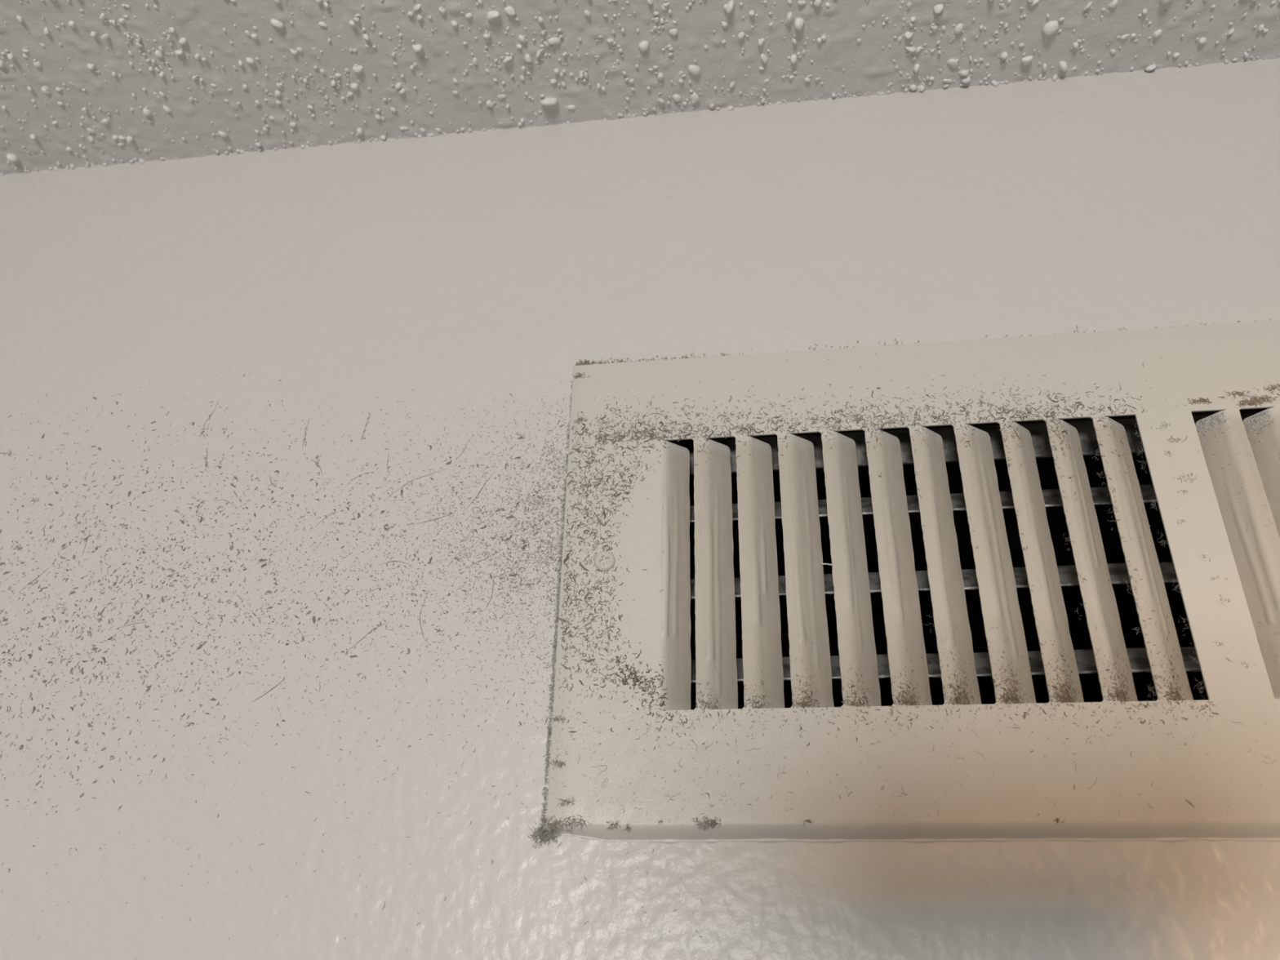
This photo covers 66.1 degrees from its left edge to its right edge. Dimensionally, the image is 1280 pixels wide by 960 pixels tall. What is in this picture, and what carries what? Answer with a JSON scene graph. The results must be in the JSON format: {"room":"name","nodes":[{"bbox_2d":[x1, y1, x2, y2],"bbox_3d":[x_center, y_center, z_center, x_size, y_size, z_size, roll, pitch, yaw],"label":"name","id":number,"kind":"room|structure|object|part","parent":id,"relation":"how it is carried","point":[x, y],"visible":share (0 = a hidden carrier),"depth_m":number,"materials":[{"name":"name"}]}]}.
{"room":"room in home","nodes":[
{"label":"room in home","id":0,"kind":"room"},
{"bbox_2d":[0,58,1279,959],"bbox_3d":[0.251,0.862,-0.017,3.800,2.420,0.100,-3,-28,7],"label":"wall","id":1,"kind":"structure","parent":0,"point":[451,269],"depth_m":0.45,"materials":[{"name":"paint"}]},
{"bbox_2d":[0,320,1256,958],"bbox_3d":[-0.045,0.052,0.406,0.636,0.274,0.003,-3,-28,7],"label":"dirt","id":2,"kind":"structure","parent":1,"relation":"attached to","point":[550,705],"depth_m":0.43,"materials":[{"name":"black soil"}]},
{"bbox_2d":[537,320,1279,843],"bbox_3d":[0.218,0.040,0.402,0.505,0.215,0.062,-3,-28,7],"label":"air vent","id":3,"kind":"object","parent":1,"relation":"in","point":[631,760],"visible":1,"depth_m":0.39,"materials":[{"name":"metal"}]},
{"bbox_3d":[0.219,0.006,0.418,0.426,0.012,0.009,-3,-28,7],"label":"damper blade","id":4,"kind":"part","parent":3,"relation":"part of","materials":[{"name":"grey metal"}]},
{"bbox_3d":[0.218,0.037,0.401,0.426,0.012,0.009,-3,-28,7],"label":"damper blade","id":5,"kind":"part","parent":3,"relation":"part of","materials":[{"name":"grey metal"}]},
{"bbox_3d":[0.220,0.044,0.412,0.435,0.143,0.039,-3,-28,7],"label":"damper frame","id":6,"kind":"part","parent":3,"relation":"part of","materials":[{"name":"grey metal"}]},
{"bbox_3d":[0.218,0.070,0.384,0.426,0.012,0.009,-3,-28,7],"label":"damper blade","id":7,"kind":"part","parent":3,"relation":"part of","materials":[{"name":"grey metal"}]},
{"bbox_2d":[667,408,1268,710],"bbox_3d":[0.244,0.128,0.565,0.440,0.146,0.407,-3,-28,7],"label":"air duct","id":8,"kind":"object","parent":1,"relation":"attached to","point":[1126,607],"visible":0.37,"depth_m":0.59,"materials":[{"name":"metal"}]},
{"bbox_2d":[0,0,1279,176],"bbox_3d":[0.108,-0.792,-0.537,3.800,0.059,2.409,-3,-28,7],"label":"ceiling","id":9,"kind":"structure","parent":0,"point":[84,83],"depth_m":0.50,"materials":[{"name":"paint"}]}
]}

